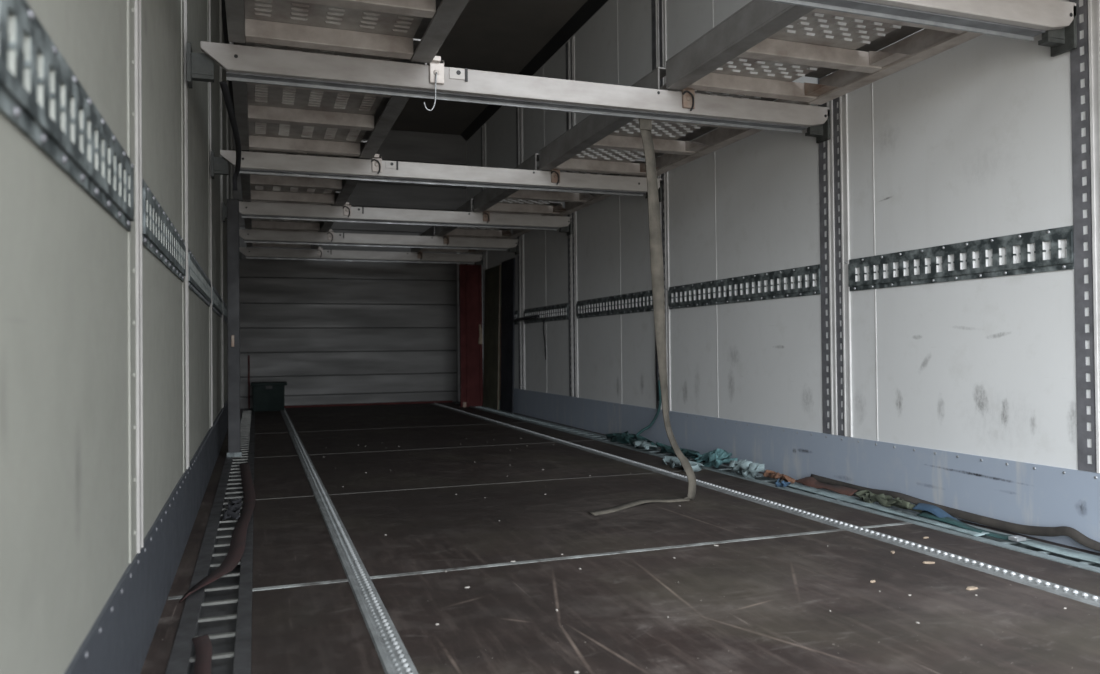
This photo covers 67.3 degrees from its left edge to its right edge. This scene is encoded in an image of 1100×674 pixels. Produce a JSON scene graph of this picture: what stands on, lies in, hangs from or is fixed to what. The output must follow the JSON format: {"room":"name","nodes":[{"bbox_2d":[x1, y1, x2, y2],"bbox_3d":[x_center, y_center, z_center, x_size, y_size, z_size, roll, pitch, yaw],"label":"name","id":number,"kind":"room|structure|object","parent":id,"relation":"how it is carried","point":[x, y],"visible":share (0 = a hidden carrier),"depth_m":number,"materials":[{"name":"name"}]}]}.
{"room":"cargo space","nodes":[
{"label":"cargo space","id":0,"kind":"room"},
{"bbox_2d":[0,0,232,673],"bbox_3d":[-1.744,-0.801,4.164,0.060,3.060,9.230,0,-1,-20],"label":"wall","id":1,"kind":"structure","parent":0,"point":[64,399],"depth_m":1.12,"materials":[{"name":"white metal"}]},
{"bbox_2d":[0,0,133,230],"bbox_3d":[-0.513,-0.260,0.822,0.009,0.127,1.385,0,-1,-20],"label":"track","id":2,"kind":"object","parent":1,"relation":"attached to","point":[41,95],"visible":1,"depth_m":0.90,"materials":[{"name":"metal"}]},
{"bbox_2d":[127,0,143,562],"bbox_3d":[-0.776,-0.948,1.544,0.008,2.694,0.160,0,-1,-20],"label":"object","id":3,"kind":"object","parent":1,"relation":"attached to","point":[134,31],"visible":0.98,"depth_m":1.52,"materials":[{"name":"metal"}]},
{"bbox_2d":[765,0,1076,56],"bbox_3d":[0.360,-0.891,2.008,2.436,0.132,0.076,0,-1,-20],"label":"cross beam","id":4,"kind":"structure","parent":3,"relation":"attached to","point":[1056,20],"depth_m":2.29,"materials":[{"name":"metal"}]},
{"bbox_2d":[666,0,982,110],"bbox_3d":[0.945,-0.972,2.794,0.710,0.193,1.039,0,-1,-20],"label":"deck","id":5,"kind":"object","parent":4,"relation":"on","point":[763,46],"visible":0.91,"depth_m":2.88,"materials":[{"name":"metal"}]},
{"bbox_2d":[64,399,227,673],"bbox_3d":[-1.688,0.555,4.130,0.008,0.225,9.170,0,-1,-20],"label":"baseboard","id":6,"kind":"structure","parent":1,"relation":"attached to","point":[119,640],"depth_m":1.66,"materials":[{"name":"blue paint"}]},
{"bbox_2d":[142,178,185,281],"bbox_3d":[-0.961,-0.240,2.078,0.009,0.127,0.988,0,-1,-20],"label":"track","id":7,"kind":"object","parent":1,"relation":"attached to","point":[160,236],"visible":0.98,"depth_m":1.90,"materials":[{"name":"metal"}]},
{"bbox_2d":[181,0,188,472],"bbox_3d":[-1.160,-0.930,2.623,0.008,2.694,0.160,0,-1,-20],"label":"wall post","id":8,"kind":"object","parent":1,"relation":"attached to","point":[184,98],"visible":0.9,"depth_m":2.60,"materials":[{"name":"metal"}]},
{"bbox_2d":[186,41,829,142],"bbox_3d":[-0.003,-0.874,3.029,2.436,0.132,0.083,0,-1,-20],"label":"cross beam","id":9,"kind":"structure","parent":8,"relation":"attached to","point":[250,64],"depth_m":2.93,"materials":[{"name":"metal"}]},
{"bbox_2d":[219,81,240,190],"bbox_3d":[-1.292,-0.776,3.370,0.052,0.099,1.426,0,-1,-20],"label":"strap","id":10,"kind":"object","parent":9,"relation":"hanging from","point":[224,87],"visible":1,"depth_m":3.21,"materials":[{"name":"black fabric"}]},
{"bbox_2d":[229,38,426,173],"bbox_3d":[-0.960,-0.940,3.486,0.695,0.187,1.449,0,-1,-20],"label":"deck","id":11,"kind":"object","parent":9,"relation":"on","point":[278,117],"visible":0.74,"depth_m":3.59,"materials":[{"name":"metal"}]},
{"bbox_2d":[225,0,468,110],"bbox_3d":[-0.526,-0.916,2.269,0.695,0.275,1.039,0,-1,-20],"label":"deck","id":12,"kind":"object","parent":9,"relation":"on","point":[385,28],"visible":1,"depth_m":2.62,"materials":[{"name":"metal"}]},
{"bbox_2d":[589,118,695,515],"bbox_3d":[0.326,-0.164,3.118,0.500,1.605,0.108,0,-1,-34],"label":"strap","id":13,"kind":"object","parent":9,"relation":"hanging from","point":[645,125],"visible":0.93,"depth_m":3.19,"materials":[{"name":"beige fabric"}]},
{"bbox_2d":[539,67,810,184],"bbox_3d":[0.512,-0.952,4.011,0.710,0.193,1.449,0,-1,-20],"label":"deck","id":14,"kind":"object","parent":9,"relation":"on","point":[597,143],"visible":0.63,"depth_m":4.13,"materials":[{"name":"metal"}]},
{"bbox_2d":[188,248,210,306],"bbox_3d":[-1.411,-0.219,3.343,0.009,0.127,1.383,0,-1,-20],"label":"track","id":15,"kind":"object","parent":1,"relation":"attached to","point":[199,283],"visible":0.99,"depth_m":3.12,"materials":[{"name":"metal"}]},
{"bbox_2d":[207,0,212,427],"bbox_3d":[-1.675,-0.906,4.069,0.008,2.694,0.160,0,-1,-20],"label":"wall post","id":16,"kind":"object","parent":1,"relation":"attached to","point":[208,1],"visible":0.93,"depth_m":4.05,"materials":[{"name":"metal"}]},
{"bbox_2d":[211,150,661,201],"bbox_3d":[-0.505,-0.851,4.439,2.436,0.132,0.083,0,-1,-20],"label":"cross beam","id":17,"kind":"structure","parent":16,"relation":"attached to","point":[260,163],"depth_m":4.36,"materials":[{"name":"metal"}]},
{"bbox_2d":[240,141,370,216],"bbox_3d":[-1.456,-0.917,4.881,0.695,0.187,1.415,0,-1,-20],"label":"deck","id":18,"kind":"object","parent":17,"relation":"on","point":[274,188],"visible":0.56,"depth_m":5.10,"materials":[{"name":"metal"}]},
{"bbox_2d":[473,153,645,222],"bbox_3d":[0.016,-0.929,5.405,0.710,0.193,1.415,0,-1,-20],"label":"deck","id":19,"kind":"object","parent":17,"relation":"on","point":[488,200],"visible":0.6,"depth_m":5.58,"materials":[{"name":"metal"}]},
{"bbox_2d":[655,348,658,400],"bbox_3d":[0.625,-0.198,4.857,0.010,1.144,0.075,0,-1,-20],"label":"strap","id":20,"kind":"object","parent":17,"relation":"hanging from","point":[656,359],"visible":0.29,"depth_m":4.85,"materials":[{"name":"black fabric"}]},
{"bbox_2d":[212,284,222,317],"bbox_3d":[-1.909,-0.196,4.744,0.009,0.127,1.288,0,-1,-20],"label":"track","id":21,"kind":"object","parent":1,"relation":"attached to","point":[217,303],"visible":0.98,"depth_m":4.62,"materials":[{"name":"metal"}]},
{"bbox_2d":[219,0,223,407],"bbox_3d":[-2.161,-0.884,5.434,0.008,2.694,0.160,0,-1,-20],"label":"wall post","id":22,"kind":"object","parent":1,"relation":"attached to","point":[220,18],"visible":0.86,"depth_m":5.42,"materials":[{"name":"metal"}]},
{"bbox_2d":[223,201,571,235],"bbox_3d":[-0.996,-0.828,5.817,2.436,0.132,0.083,0,-1,-20],"label":"cross beam","id":23,"kind":"structure","parent":22,"relation":"attached to","point":[260,210],"depth_m":5.77,"materials":[{"name":"metal"}]},
{"bbox_2d":[243,192,342,241],"bbox_3d":[-1.924,-0.895,6.196,0.695,0.187,1.281,0,-1,-20],"label":"deck","id":24,"kind":"object","parent":23,"relation":"on","point":[279,224],"visible":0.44,"depth_m":6.68,"materials":[{"name":"metal"}]},
{"bbox_2d":[436,199,562,244],"bbox_3d":[-0.452,-0.907,6.720,0.710,0.193,1.281,0,-1,-20],"label":"deck","id":25,"kind":"object","parent":23,"relation":"on","point":[445,231],"visible":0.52,"depth_m":7.18,"materials":[{"name":"metal"}]},
{"bbox_2d":[223,301,226,322],"bbox_3d":[-2.367,-0.175,6.029,0.009,0.127,1.116,0,-1,-20],"label":"track","id":26,"kind":"object","parent":1,"relation":"attached to","point":[224,304],"visible":0.66,"depth_m":5.78,"materials":[{"name":"metal"}]},
{"bbox_2d":[226,75,227,198],"bbox_3d":[-2.590,-0.864,6.640,0.008,2.694,0.160,0,-1,-20],"label":"wall post","id":27,"kind":"object","parent":1,"relation":"attached to","point":[226,75],"visible":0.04,"depth_m":6.64,"materials":[{"name":"metal"}]},
{"bbox_2d":[239,229,518,254],"bbox_3d":[-1.441,-0.808,7.069,2.436,0.132,0.083,0,-1,-20],"label":"cross beam","id":28,"kind":"structure","parent":27,"relation":"attached to","point":[249,236],"depth_m":7.03,"materials":[{"name":"metal"}]},
{"bbox_2d":[245,222,327,256],"bbox_3d":[-2.354,-0.875,7.403,0.695,0.187,1.186,0,-1,-20],"label":"deck","id":29,"kind":"object","parent":28,"relation":"on","point":[319,249],"visible":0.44,"depth_m":7.85,"materials":[{"name":"metal"}]},
{"bbox_2d":[411,225,510,259],"bbox_3d":[-0.882,-0.887,7.927,0.710,0.193,1.186,0,-1,-20],"label":"deck","id":30,"kind":"object","parent":28,"relation":"on","point":[431,231],"visible":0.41,"depth_m":8.34,"materials":[{"name":"metal"}]},
{"bbox_2d":[221,0,234,112],"bbox_3d":[-1.689,-2.297,4.177,0.070,0.070,9.170,0,-1,-20],"label":"trim","id":31,"kind":"structure","parent":1,"relation":"attached to","point":[223,9],"depth_m":6.07,"materials":[{"name":"black metal"}]},
{"bbox_2d":[231,127,231,198],"bbox_3d":[-3.006,-0.845,7.808,0.008,2.694,0.160,0,-1,-20],"label":"wall post","id":32,"kind":"object","parent":1,"relation":"attached to","point":[231,127],"visible":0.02,"depth_m":7.81,"materials":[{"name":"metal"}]},
{"bbox_2d":[239,247,482,264],"bbox_3d":[-1.855,-0.789,8.231,2.436,0.132,0.083,0,-1,-20],"label":"cross beam","id":33,"kind":"structure","parent":32,"relation":"attached to","point":[253,253],"depth_m":8.19,"materials":[{"name":"metal"}]},
{"bbox_2d":[233,126,467,411],"bbox_3d":[-2.095,-0.738,8.906,2.460,3.060,0.060,0,-1,-20],"label":"wall","id":34,"kind":"structure","parent":0,"point":[336,332],"depth_m":8.91,"materials":[{"name":"grey metal"}]},
{"bbox_2d":[248,355,249,408],"bbox_3d":[-3.092,0.461,8.483,0.015,0.547,0.030,0,-1,-20],"label":"trim","id":35,"kind":"structure","parent":34,"relation":"attached to","point":[248,355],"depth_m":8.47,"materials":[{"name":"grey paint"}]},
{"bbox_2d":[285,400,451,407],"bbox_3d":[-2.061,0.721,8.835,2.060,0.020,0.050,0,-1,-20],"label":"trim","id":36,"kind":"structure","parent":34,"relation":"attached to","point":[446,401],"depth_m":8.84,"materials":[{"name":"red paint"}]},
{"bbox_2d":[457,253,459,401],"bbox_3d":[-1.019,-0.226,9.232,0.030,1.897,0.030,0,-1,-20],"label":"trim","id":37,"kind":"structure","parent":34,"relation":"attached to","point":[458,334],"depth_m":9.22,"materials":[{"name":"metal"}]},
{"bbox_2d":[235,0,586,134],"bbox_3d":[-0.574,-2.368,4.607,2.580,0.060,9.230,0,-1,-20],"label":"ceiling","id":38,"kind":"structure","parent":0,"point":[501,36],"depth_m":6.52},
{"bbox_2d":[140,402,1099,673],"bbox_3d":[-0.531,0.691,4.540,2.460,0.060,9.170,0,-1,-20],"label":"floor","id":39,"kind":"structure","parent":0,"point":[760,606],"depth_m":2.17,"materials":[{"name":"brown wood"}]},
{"bbox_2d":[165,409,254,673],"bbox_3d":[-1.618,0.682,4.296,0.150,0.034,8.600,0,-1,-20],"label":"channel","id":40,"kind":"object","parent":39,"relation":"on","point":[221,609],"visible":0.78,"depth_m":2.03,"materials":[{"name":"metal"}]},
{"bbox_2d":[192,634,211,673],"bbox_3d":[-0.622,0.612,1.468,0.039,0.015,0.503,0,-1,-22],"label":"strap","id":41,"kind":"object","parent":40,"relation":"on","point":[203,645],"visible":1,"depth_m":1.59,"materials":[{"name":"brown fabric"}]},
{"bbox_2d":[222,498,242,519],"bbox_3d":[-1.159,0.628,3.019,0.065,0.032,0.338,0,-1,-20],"label":"strap","id":42,"kind":"object","parent":40,"relation":"on","point":[234,506],"visible":1,"depth_m":3.00,"materials":[{"name":"grey fabric"}]},
{"bbox_2d":[227,199,241,456],"bbox_3d":[-1.778,-0.052,4.641,0.078,1.446,0.059,0,-1,-20],"label":"upright pole","id":43,"kind":"object","parent":40,"relation":"on","point":[233,289],"visible":1,"depth_m":4.62,"materials":[{"name":"metal"}]},
{"bbox_2d":[179,462,255,602],"bbox_3d":[-1.189,0.642,3.145,0.130,0.033,2.460,0,-1,-17],"label":"strap","id":44,"kind":"object","parent":39,"relation":"on","point":[238,540],"visible":1,"depth_m":2.60,"materials":[{"name":"brown fabric"}]},
{"bbox_2d":[251,381,286,411],"bbox_3d":[-2.806,0.592,8.249,0.335,0.280,0.310,0,-1,-20],"label":"storage box","id":45,"kind":"object","parent":39,"relation":"on","point":[267,396],"visible":0.98,"depth_m":8.12,"materials":[{"name":"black plastic"}]},
{"bbox_2d":[280,409,417,673],"bbox_3d":[-1.301,0.664,4.409,0.057,0.007,8.600,0,-1,-20],"label":"rail","id":46,"kind":"object","parent":39,"relation":"on","point":[393,655],"visible":0.99,"depth_m":2.10,"materials":[{"name":"metal"}]},
{"bbox_2d":[258,421,548,433],"bbox_3d":[-1.057,0.689,6.301,2.252,0.003,0.012,0,-1,-20],"label":"trim","id":47,"kind":"structure","parent":39,"relation":"attached to","point":[547,421],"depth_m":6.22,"materials":[{"name":"silver metal"}]},
{"bbox_2d":[254,440,591,457],"bbox_3d":[-0.587,0.667,4.982,2.252,0.003,0.012,0,-1,-20],"label":"trim","id":48,"kind":"structure","parent":39,"relation":"attached to","point":[584,440],"depth_m":4.90,"materials":[{"name":"grey metal"}]},
{"bbox_2d":[459,264,482,406],"bbox_3d":[-0.800,-0.014,8.453,0.243,1.455,0.062,0,-1,-20],"label":"wall","id":49,"kind":"structure","parent":39,"relation":"on","point":[470,276],"depth_m":8.46,"materials":[{"name":"red metal"}]},
{"bbox_2d":[478,324,482,343],"bbox_3d":[-0.711,-0.028,8.451,0.046,0.205,0.014,-1,-1,0],"label":"handle","id":50,"kind":"object","parent":49,"relation":"hanging from","point":[480,327],"visible":1,"depth_m":8.45,"materials":[{"name":"grey metal"}]},
{"bbox_2d":[256,469,706,499],"bbox_3d":[-0.124,0.646,3.682,2.252,0.003,0.012,0,-1,-20],"label":"trim","id":51,"kind":"structure","parent":39,"relation":"attached to","point":[701,469],"depth_m":3.59,"materials":[{"name":"grey metal"}]},
{"bbox_2d":[500,258,514,412],"bbox_3d":[-0.397,-0.011,7.715,0.042,1.420,0.400,0,-1,-20],"label":"board","id":52,"kind":"object","parent":39,"relation":"on","point":[508,266],"visible":0.93,"depth_m":7.69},
{"bbox_2d":[167,522,911,599],"bbox_3d":[0.228,0.626,2.406,2.444,0.003,0.022,0,-1,-20],"label":"trim","id":53,"kind":"structure","parent":39,"relation":"attached to","point":[902,523],"depth_m":2.32,"materials":[{"name":"grey metal"}]},
{"bbox_2d":[662,455,704,471],"bbox_3d":[0.639,0.618,4.031,0.099,0.052,0.325,0,-1,-20],"label":"strap","id":54,"kind":"object","parent":39,"relation":"on","point":[673,461],"visible":0.61,"depth_m":4.04,"materials":[{"name":"fabric"}]},
{"bbox_2d":[431,403,1099,606],"bbox_3d":[0.174,0.655,4.935,0.065,0.007,8.600,0,-1,-20],"label":"rail","id":55,"kind":"object","parent":39,"relation":"on","point":[1074,594],"visible":0.98,"depth_m":2.59,"materials":[{"name":"metal"}]},
{"bbox_2d":[457,402,1099,572],"bbox_3d":[0.464,0.669,5.037,0.150,0.034,8.600,0,-1,-20],"label":"channel","id":56,"kind":"object","parent":39,"relation":"on","point":[724,469],"visible":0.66,"depth_m":3.08,"materials":[{"name":"grey metal"}]},
{"bbox_2d":[483,265,501,409],"bbox_3d":[-0.577,0.008,8.202,0.054,1.400,0.560,0,-1,-20],"label":"board","id":57,"kind":"object","parent":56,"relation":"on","point":[491,369],"visible":0.93,"depth_m":8.17,"materials":[{"name":"wood"}]},
{"bbox_2d":[499,307,500,399],"bbox_3d":[-0.476,0.153,7.919,0.025,0.900,0.029,0,-1,-20],"label":"strap","id":58,"kind":"object","parent":57,"relation":"hanging from","point":[500,307],"visible":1,"depth_m":7.92,"materials":[{"name":"black fabric"}]},
{"bbox_2d":[606,431,657,448],"bbox_3d":[0.498,0.616,4.966,0.105,0.081,0.618,0,-1,-20],"label":"strap","id":59,"kind":"object","parent":56,"relation":"on","point":[625,438],"visible":0.84,"depth_m":4.98,"materials":[{"name":"teal fabric"}]},
{"bbox_2d":[636,380,661,434],"bbox_3d":[0.585,0.423,4.875,0.184,0.342,0.038,-1,-1,38],"label":"strap","id":60,"kind":"object","parent":59,"relation":"on","point":[660,399],"visible":0.94,"depth_m":4.83,"materials":[{"name":"fabric"}]},
{"bbox_2d":[633,440,657,449],"bbox_3d":[0.538,0.608,4.658,0.074,0.043,0.234,0,-1,-16],"label":"strap","id":61,"kind":"object","parent":56,"relation":"on","point":[643,443],"visible":1,"depth_m":4.66,"materials":[{"name":"fabric"}]},
{"bbox_2d":[656,442,698,458],"bbox_3d":[0.694,0.614,4.438,0.098,0.060,0.448,0,-1,-20],"label":"strap","id":62,"kind":"object","parent":56,"relation":"on","point":[664,448],"visible":0.62,"depth_m":4.42,"materials":[{"name":"teal fabric"}]},
{"bbox_2d":[694,448,737,467],"bbox_3d":[0.797,0.591,4.037,0.110,0.104,0.310,0,-1,-20],"label":"strap","id":63,"kind":"object","parent":56,"relation":"on","point":[717,457],"visible":0.94,"depth_m":3.98,"materials":[{"name":"teal fabric"}]},
{"bbox_2d":[728,459,764,478],"bbox_3d":[0.893,0.598,3.747,0.114,0.091,0.214,0,-1,-20],"label":"strap","id":64,"kind":"object","parent":56,"relation":"on","point":[749,469],"visible":0.99,"depth_m":3.70,"materials":[{"name":"white fabric"}]},
{"bbox_2d":[763,470,795,482],"bbox_3d":[0.988,0.607,3.584,0.078,0.045,0.209,0,-1,-20],"label":"strap","id":65,"kind":"object","parent":56,"relation":"on","point":[774,475],"visible":0.92,"depth_m":3.56,"materials":[{"name":"fabric"}]},
{"bbox_2d":[775,479,790,486],"bbox_3d":[0.968,0.612,3.445,0.033,0.034,0.081,0,-1,-28],"label":"strap","id":66,"kind":"object","parent":56,"relation":"on","point":[783,484],"visible":1,"depth_m":3.45,"materials":[{"name":"blue fabric"}]},
{"bbox_2d":[779,482,988,536],"bbox_3d":[1.165,0.615,3.032,0.067,0.014,1.051,0,-1,-18],"label":"strap","id":67,"kind":"object","parent":56,"relation":"on","point":[845,498],"visible":0.93,"depth_m":2.98,"materials":[{"name":"fabric"}]},
{"bbox_2d":[795,477,857,495],"bbox_3d":[1.111,0.603,3.348,0.062,0.039,0.342,0,-1,-20],"label":"strap","id":68,"kind":"object","parent":67,"relation":"on","point":[807,481],"visible":0.99,"depth_m":3.33,"materials":[{"name":"red fabric"}]},
{"bbox_2d":[917,511,1009,540],"bbox_3d":[1.323,0.603,2.653,0.049,0.017,0.395,0,-1,-16],"label":"strap","id":69,"kind":"object","parent":67,"relation":"on","point":[926,514],"visible":0.91,"depth_m":2.65,"materials":[{"name":"fabric"}]},
{"bbox_2d":[912,503,958,524],"bbox_3d":[1.303,0.594,2.773,0.040,0.039,0.237,0,-1,-10],"label":"strap","id":70,"kind":"object","parent":69,"relation":"on","point":[935,510],"visible":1,"depth_m":2.80,"materials":[{"name":"blue fabric"}]},
{"bbox_2d":[855,490,921,512],"bbox_3d":[1.221,0.593,3.006,0.080,0.049,0.286,0,-1,-20],"label":"strap","id":71,"kind":"object","parent":56,"relation":"on","point":[866,496],"visible":0.99,"depth_m":3.00,"materials":[{"name":"green fabric"}]},
{"bbox_2d":[1018,540,1099,563],"bbox_3d":[1.513,0.598,2.116,0.059,0.010,0.691,0,-1,-19],"label":"strap","id":72,"kind":"object","parent":56,"relation":"on","point":[1047,547],"visible":1,"depth_m":2.32,"materials":[{"name":"white fabric"}]},
{"bbox_2d":[1008,535,1025,541],"bbox_3d":[1.384,0.597,2.447,0.037,0.011,0.030,0,-1,-20],"label":"buckle","id":73,"kind":"object","parent":72,"relation":"on","point":[1016,538],"visible":1,"depth_m":2.44,"materials":[{"name":"metal"}]},
{"bbox_2d":[923,561,934,563],"bbox_3d":[1.031,0.613,2.246,0.035,0.004,0.014,-1,-1,5],"label":"chip","id":74,"kind":"object","parent":39,"relation":"on","point":[925,562],"visible":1,"depth_m":2.24,"materials":[{"name":"beige wood"}]},
{"bbox_2d":[810,474,1099,550],"bbox_3d":[1.408,0.585,2.641,0.046,0.059,1.851,0,-1,-20],"label":"strap","id":75,"kind":"object","parent":39,"relation":"on","point":[1070,532],"visible":0.82,"depth_m":2.64,"materials":[{"name":"fabric"}]},
{"bbox_2d":[966,586,977,589],"bbox_3d":[1.023,0.610,2.006,0.033,0.004,0.018,0,-1,-20],"label":"chip","id":76,"kind":"object","parent":39,"relation":"on","point":[970,587],"visible":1,"depth_m":2.00,"materials":[{"name":"beige wood"}]},
{"bbox_2d":[466,0,1096,472],"bbox_3d":[0.630,-0.816,5.009,0.060,3.060,9.230,0,-1,-20],"label":"wall","id":77,"kind":"structure","parent":0,"point":[972,139],"depth_m":3.23,"materials":[{"name":"white metal"}]},
{"bbox_2d":[481,123,486,366],"bbox_3d":[-0.682,-0.859,8.593,0.007,2.694,0.180,0,-1,-20],"label":"wall post","id":78,"kind":"object","parent":77,"relation":"attached to","point":[483,128],"visible":0.48,"depth_m":8.60,"materials":[{"name":"grey metal"}]},
{"bbox_2d":[515,310,517,324],"bbox_3d":[-0.474,-0.169,8.014,0.009,0.127,1.088,0,-1,-20],"label":"track","id":79,"kind":"object","parent":77,"relation":"attached to","point":[516,312],"visible":0.07,"depth_m":7.54,"materials":[{"name":"metal"}]},
{"bbox_2d":[516,107,524,389],"bbox_3d":[-0.267,-0.879,7.425,0.007,2.694,0.180,0,-1,-20],"label":"wall post","id":80,"kind":"object","parent":77,"relation":"attached to","point":[519,112],"visible":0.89,"depth_m":7.41,"materials":[{"name":"grey metal"}]},
{"bbox_2d":[461,0,607,140],"bbox_3d":[0.563,-2.311,4.978,0.070,0.070,9.170,0,-1,-20],"label":"trim","id":81,"kind":"structure","parent":77,"relation":"attached to","point":[590,7],"depth_m":6.52,"materials":[{"name":"black metal"}]},
{"bbox_2d":[543,64,546,372],"bbox_3d":[-0.040,-0.903,6.795,0.002,2.725,0.005,0,-1,-20],"label":"trim","id":82,"kind":"structure","parent":77,"relation":"attached to","point":[543,64],"depth_m":6.79,"materials":[{"name":"white metal"}]},
{"bbox_2d":[524,303,567,323],"bbox_3d":[-0.046,-0.189,6.813,0.009,0.127,1.096,0,-1,-20],"label":"track","id":83,"kind":"object","parent":77,"relation":"attached to","point":[557,312],"visible":0.88,"depth_m":6.72,"materials":[{"name":"metal"}]},
{"bbox_2d":[514,314,539,321],"bbox_3d":[-0.207,-0.162,7.177,0.028,0.043,0.656,0,-1,-20],"label":"bar","id":84,"kind":"object","parent":83,"relation":"attached to","point":[537,315],"visible":1,"depth_m":7.12,"materials":[{"name":"black metal"}]},
{"bbox_2d":[543,319,545,359],"bbox_3d":[-0.042,0.018,6.739,0.008,0.333,0.068,0,-1,-20],"label":"strap","id":85,"kind":"object","parent":83,"relation":"hanging from","point":[544,319],"visible":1,"depth_m":6.74,"materials":[{"name":"black fabric"}]},
{"bbox_2d":[566,35,577,396],"bbox_3d":[0.163,-0.898,6.219,0.007,2.694,0.180,0,-1,-20],"label":"wall post","id":86,"kind":"object","parent":77,"relation":"attached to","point":[570,45],"visible":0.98,"depth_m":6.21,"materials":[{"name":"grey metal"}]},
{"bbox_2d":[575,290,653,318],"bbox_3d":[0.407,-0.210,5.538,0.009,0.127,1.289,0,-1,-20],"label":"track","id":87,"kind":"object","parent":77,"relation":"attached to","point":[615,303],"visible":0.98,"depth_m":5.45,"materials":[{"name":"metal"}]},
{"bbox_2d":[617,1,621,397],"bbox_3d":[0.455,-0.926,5.407,0.002,2.725,0.005,0,-1,-20],"label":"trim","id":88,"kind":"structure","parent":77,"relation":"attached to","point":[617,1],"depth_m":5.40,"materials":[{"name":"white metal"}]},
{"bbox_2d":[651,0,670,410],"bbox_3d":[0.649,-0.921,4.854,0.007,2.694,0.180,0,-1,-20],"label":"wall post","id":89,"kind":"object","parent":77,"relation":"attached to","point":[658,7],"visible":0.36,"depth_m":4.81,"materials":[{"name":"grey metal"}]},
{"bbox_2d":[712,0,717,406],"bbox_3d":[0.854,-0.945,4.285,0.002,2.725,0.005,0,-1,-20],"label":"trim","id":90,"kind":"structure","parent":77,"relation":"attached to","point":[712,0],"depth_m":4.28,"materials":[{"name":"white metal"}]},
{"bbox_2d":[666,264,820,308],"bbox_3d":[0.905,-0.233,4.139,0.009,0.127,1.388,0,-1,-20],"label":"track","id":91,"kind":"object","parent":77,"relation":"attached to","point":[811,270],"visible":1,"depth_m":3.97,"materials":[{"name":"metal"}]},
{"bbox_2d":[514,388,1099,552],"bbox_3d":[0.622,0.541,4.952,0.008,0.225,9.170,0,-1,-20],"label":"baseboard","id":92,"kind":"structure","parent":77,"relation":"attached to","point":[1023,493],"depth_m":3.15,"materials":[{"name":"blue paint"}]},
{"bbox_2d":[818,69,852,436],"bbox_3d":[1.164,-0.945,3.408,0.007,2.694,0.180,0,-1,-20],"label":"wall post","id":93,"kind":"object","parent":77,"relation":"attached to","point":[834,351],"visible":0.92,"depth_m":3.39,"materials":[{"name":"grey metal"}]},
{"bbox_2d":[871,82,877,440],"bbox_3d":[1.244,-0.963,3.190,0.002,2.725,0.005,0,-1,-20],"label":"trim","id":94,"kind":"structure","parent":77,"relation":"attached to","point":[872,82],"depth_m":3.18,"materials":[{"name":"white metal"}]},
{"bbox_2d":[845,225,1073,290],"bbox_3d":[1.357,-0.254,2.870,0.009,0.127,0.985,0,-1,-20],"label":"track","id":95,"kind":"object","parent":77,"relation":"attached to","point":[1054,235],"visible":1,"depth_m":2.75,"materials":[{"name":"metal"}]},
{"bbox_2d":[1069,0,1099,472],"bbox_3d":[1.548,-0.962,2.329,0.007,2.694,0.180,0,-1,-20],"label":"wall post","id":96,"kind":"object","parent":77,"relation":"attached to","point":[1090,8],"visible":1,"depth_m":2.36,"materials":[{"name":"grey metal"}]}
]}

